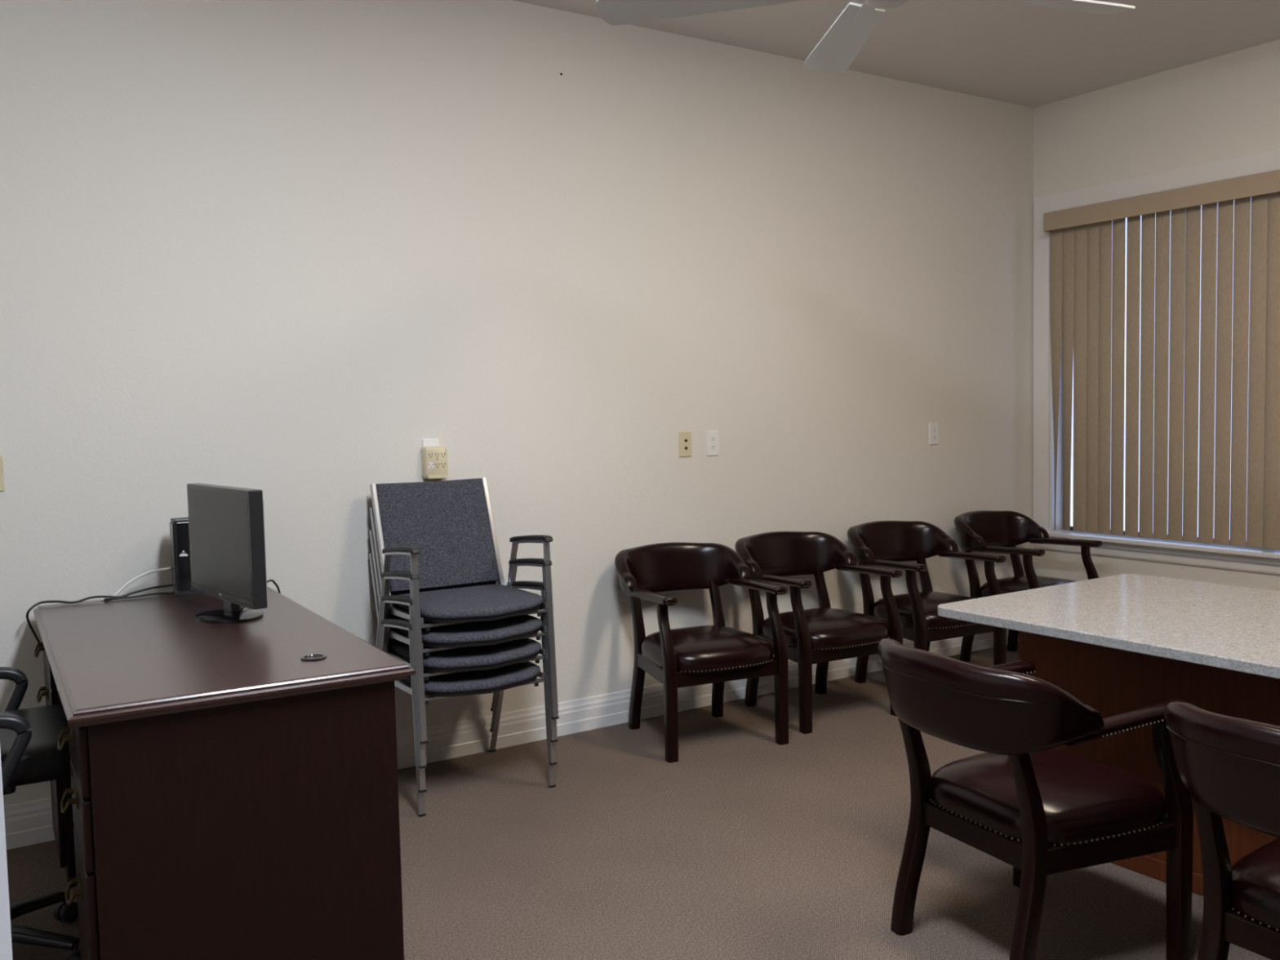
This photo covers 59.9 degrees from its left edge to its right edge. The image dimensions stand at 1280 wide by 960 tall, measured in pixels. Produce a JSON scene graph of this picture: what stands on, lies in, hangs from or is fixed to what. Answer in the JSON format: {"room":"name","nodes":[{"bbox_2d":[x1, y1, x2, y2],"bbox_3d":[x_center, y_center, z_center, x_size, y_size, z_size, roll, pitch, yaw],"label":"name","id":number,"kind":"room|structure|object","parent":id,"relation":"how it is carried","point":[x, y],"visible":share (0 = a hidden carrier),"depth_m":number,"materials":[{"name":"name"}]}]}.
{"room":"meeting room","nodes":[
{"label":"meeting room","id":0,"kind":"room"},
{"bbox_2d":[0,0,1033,805],"bbox_3d":[-0.553,-0.425,4.660,7.000,3.060,0.150,-4,4,-33],"label":"wall","id":1,"kind":"structure","parent":0,"point":[282,249],"depth_m":4.51,"materials":[{"name":"white paint"}]},
{"bbox_2d":[0,455,4,491],"bbox_3d":[-2.084,-0.020,3.570,0.071,0.117,0.007,-4,4,-33],"label":"blank plate","id":2,"kind":"object","parent":1,"relation":"attached to","point":[2,474],"visible":1,"depth_m":3.58,"materials":[{"name":"beige plastic"}]},
{"bbox_2d":[421,438,447,478],"bbox_3d":[-0.810,-0.085,4.389,0.096,0.156,0.046,-4,4,-33],"label":"adapter","id":3,"kind":"object","parent":1,"relation":"attached to","point":[434,456],"visible":1,"depth_m":4.37,"materials":[{"name":"white plastic"}]},
{"bbox_2d":[4,628,1018,849],"bbox_3d":[-0.476,1.036,4.682,6.700,0.140,0.018,-4,4,-33],"label":"baseboard","id":4,"kind":"structure","parent":1,"relation":"attached to","point":[28,823],"depth_m":4.76,"materials":[{"name":"white paint"}]},
{"bbox_2d":[678,431,692,457],"bbox_3d":[0.210,-0.164,5.080,0.071,0.117,0.016,-4,4,-33],"label":"cable plate","id":5,"kind":"object","parent":1,"relation":"attached to","point":[685,437],"visible":1,"depth_m":5.08,"materials":[{"name":"beige plastic"}]},
{"bbox_2d":[706,430,719,456],"bbox_3d":[0.340,-0.171,5.171,0.071,0.117,0.008,-4,4,-33],"label":"outlet plate","id":6,"kind":"object","parent":1,"relation":"attached to","point":[712,437],"visible":1,"depth_m":5.17,"materials":[{"name":"white plastic"}]},
{"bbox_2d":[710,435,716,442],"bbox_3d":[0.341,-0.190,5.167,0.034,0.029,0.002,-4,4,-33],"label":"receptacle","id":7,"kind":"object","parent":6,"relation":"attached to","point":[713,438],"depth_m":5.17,"materials":[{"name":"white plastic"}]},
{"bbox_2d":[710,444,716,450],"bbox_3d":[0.342,-0.151,5.170,0.034,0.029,0.002,-4,4,-33],"label":"receptacle","id":8,"kind":"object","parent":6,"relation":"attached to","point":[713,446],"depth_m":5.17,"materials":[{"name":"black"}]},
{"bbox_2d":[928,422,938,444],"bbox_3d":[1.585,-0.248,5.994,0.071,0.117,0.008,-4,4,-33],"label":"outlet plate","id":9,"kind":"object","parent":1,"relation":"attached to","point":[933,427],"visible":1,"depth_m":5.99,"materials":[{"name":"white plastic"}]},
{"bbox_2d":[6,642,1271,959],"bbox_3d":[1.069,1.281,2.367,7.000,0.120,5.900,-4,4,-33],"label":"floor","id":10,"kind":"structure","parent":0,"point":[745,846],"depth_m":3.42,"materials":[{"name":"brown carpet"}]},
{"bbox_2d":[0,666,80,959],"bbox_3d":[-1.725,0.701,2.787,0.632,1.099,0.624,-3,4,-29],"label":"office chair","id":11,"kind":"object","parent":10,"relation":"on","point":[30,753],"visible":0.89,"depth_m":2.79,"materials":[{"name":"black plastic"}]},
{"bbox_2d":[33,586,415,959],"bbox_3d":[-1.252,0.818,3.155,0.752,0.800,1.570,-3,4,-31],"label":"executive desk","id":12,"kind":"object","parent":10,"relation":"on","point":[231,791],"visible":0.88,"depth_m":2.53,"materials":[{"name":"brown wood"}]},
{"bbox_2d":[26,583,173,642],"bbox_3d":[-1.788,0.678,3.717,0.443,0.633,0.088,-3,4,-31],"label":"power cord","id":13,"kind":"object","parent":12,"relation":"attached to","point":[171,584],"visible":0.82,"depth_m":3.63,"materials":[{"name":"black plastic"}]},
{"bbox_2d":[104,591,173,600],"bbox_3d":[-1.677,0.388,3.725,0.215,0.010,0.014,-3,4,-30],"label":"cable","id":14,"kind":"object","parent":12,"relation":"on","point":[167,593],"visible":1,"depth_m":3.72,"materials":[{"name":"black plastic"}]},
{"bbox_2d":[168,516,204,596],"bbox_3d":[-1.488,0.255,3.823,0.224,0.258,0.116,-3,4,-31],"label":"desktop computer","id":15,"kind":"object","parent":12,"relation":"on","point":[179,526],"visible":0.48,"depth_m":3.74,"materials":[{"name":"black plastic"}]},
{"bbox_2d":[100,567,172,600],"bbox_3d":[-1.697,0.348,3.743,0.226,0.093,0.043,-4,4,-33],"label":"cable","id":16,"kind":"object","parent":15,"relation":"attached to","point":[124,586],"visible":1,"depth_m":3.76,"materials":[{"name":"white plastic"}]},
{"bbox_2d":[186,483,267,623],"bbox_3d":[-1.235,0.214,3.321,0.184,0.392,0.516,-4,5,-40],"label":"computer monitor","id":17,"kind":"object","parent":12,"relation":"on","point":[226,524],"visible":1,"depth_m":3.25,"materials":[{"name":"black plastic"}]},
{"bbox_2d":[266,579,280,593],"bbox_3d":[-1.273,0.486,3.718,0.040,0.403,0.619,-2,4,-7],"label":"cable","id":18,"kind":"object","parent":17,"relation":"attached to","point":[268,580],"visible":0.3,"depth_m":3.99,"materials":[{"name":"black plastic"}]},
{"bbox_2d":[368,552,555,817],"bbox_3d":[-0.680,0.709,4.167,0.538,0.866,0.593,-3,4,-32],"label":"chair","id":19,"kind":"object","parent":10,"relation":"on","point":[500,679],"visible":0.34,"depth_m":3.98,"materials":[{"name":"silver metal"}]},
{"bbox_2d":[368,529,556,793],"bbox_3d":[-0.675,0.621,4.151,0.538,0.866,0.593,-3,4,-32],"label":"chair","id":20,"kind":"object","parent":19,"relation":"on","point":[519,651],"visible":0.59,"depth_m":3.97,"materials":[{"name":"silver metal"}]},
{"bbox_2d":[369,506,558,768],"bbox_3d":[-0.670,0.533,4.135,0.538,0.866,0.593,-3,4,-32],"label":"chair","id":21,"kind":"object","parent":20,"relation":"on","point":[475,633],"visible":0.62,"depth_m":3.97,"materials":[{"name":"grey fabric"}]},
{"bbox_2d":[369,477,559,744],"bbox_3d":[-0.665,0.446,4.119,0.538,0.866,0.593,-3,4,-32],"label":"chair","id":22,"kind":"object","parent":21,"relation":"on","point":[442,532],"visible":0.91,"depth_m":4.20,"materials":[{"name":"grey fabric"}]},
{"bbox_2d":[614,542,788,762],"bbox_3d":[0.239,0.692,4.722,0.608,0.796,0.653,-3,4,-23],"label":"armchair","id":23,"kind":"object","parent":10,"relation":"on","point":[717,654],"visible":1,"depth_m":4.60,"materials":[{"name":"brown leather"}]},
{"bbox_2d":[734,531,902,733],"bbox_3d":[0.790,0.658,5.078,0.608,0.796,0.653,-3,4,-28],"label":"armchair","id":24,"kind":"object","parent":10,"relation":"on","point":[820,636],"visible":0.93,"depth_m":4.98,"materials":[{"name":"brown leather"}]},
{"bbox_2d":[847,520,1006,683],"bbox_3d":[1.380,0.621,5.468,0.608,0.796,0.653,-3,4,-28],"label":"armchair","id":25,"kind":"object","parent":10,"relation":"on","point":[880,544],"visible":0.79,"depth_m":5.41,"materials":[{"name":"brown leather"}]},
{"bbox_2d":[954,510,1102,662],"bbox_3d":[2.035,0.580,5.909,0.608,0.796,0.652,-4,4,-35],"label":"armchair","id":26,"kind":"object","parent":10,"relation":"on","point":[981,531],"visible":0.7,"depth_m":5.94,"materials":[{"name":"brown leather"}]},
{"bbox_2d":[877,638,1193,959],"bbox_3d":[0.969,0.798,2.825,0.652,0.796,0.608,-3,4,-27],"label":"armchair","id":27,"kind":"object","parent":10,"relation":"on","point":[1041,810],"visible":0.98,"depth_m":2.67,"materials":[{"name":"brown wood"}]},
{"bbox_2d":[937,573,1279,896],"bbox_3d":[1.895,0.785,2.942,1.038,0.762,1.985,-4,4,-33],"label":"conference table","id":28,"kind":"object","parent":10,"relation":"on","point":[1117,644],"visible":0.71,"depth_m":3.23,"materials":[{"name":"stone"}]},
{"bbox_2d":[1164,702,1279,959],"bbox_3d":[1.416,0.829,2.184,0.652,0.796,0.608,-3,4,-31],"label":"armchair","id":29,"kind":"object","parent":10,"relation":"on","point":[1229,766],"visible":1,"depth_m":2.18,"materials":[{"name":"brown wood"}]},
{"bbox_2d":[513,0,1279,107],"bbox_3d":[1.003,-1.892,2.166,7.000,0.120,5.900,-4,4,-33],"label":"ceiling","id":30,"kind":"structure","parent":0,"point":[1012,52],"depth_m":5.10,"materials":[{"name":"white paint"}]},
{"bbox_2d":[596,0,1135,74],"bbox_3d":[0.661,-1.533,2.769,1.463,0.658,1.438,-4,4,-33],"label":"ceiling fan","id":31,"kind":"object","parent":30,"relation":"hanging from","point":[839,46],"visible":1,"depth_m":3.02,"materials":[{"name":"grey"}]},
{"bbox_2d":[1032,39,1279,591],"bbox_3d":[3.931,-0.482,4.090,0.150,3.060,5.750,-4,4,-33],"label":"wall","id":32,"kind":"structure","parent":0,"point":[1226,106],"depth_m":5.74,"materials":[{"name":"white paint"}]},
{"bbox_2d":[1033,148,1279,574],"bbox_3d":[3.023,-0.559,5.397,0.210,2.015,2.536,-4,4,-33],"label":"window","id":33,"kind":"structure","parent":32,"relation":"in","point":[1240,559],"depth_m":6.15,"materials":[{"name":"white paint"}]},
{"bbox_2d":[1043,169,1279,549],"bbox_3d":[2.940,-0.558,5.332,0.104,1.772,2.299,-4,4,-33],"label":"vertical blind","id":34,"kind":"object","parent":33,"relation":"attached to","point":[1087,251],"visible":1,"depth_m":5.67,"materials":[{"name":"beige"}]},
{"bbox_3d":[0.008,-0.075,-1.024,0.120,3.060,1.240,-4,4,-33],"label":"wall","id":35,"kind":"structure","parent":0,"visible":0},
{"bbox_2d":[0,750,12,959],"bbox_3d":[-0.305,0.357,0.064,0.172,2.048,0.946,-1,4,-1],"label":"door","id":36,"kind":"structure","parent":35,"relation":"in","point":[6,948],"depth_m":0.52,"materials":[{"name":"white paint"}]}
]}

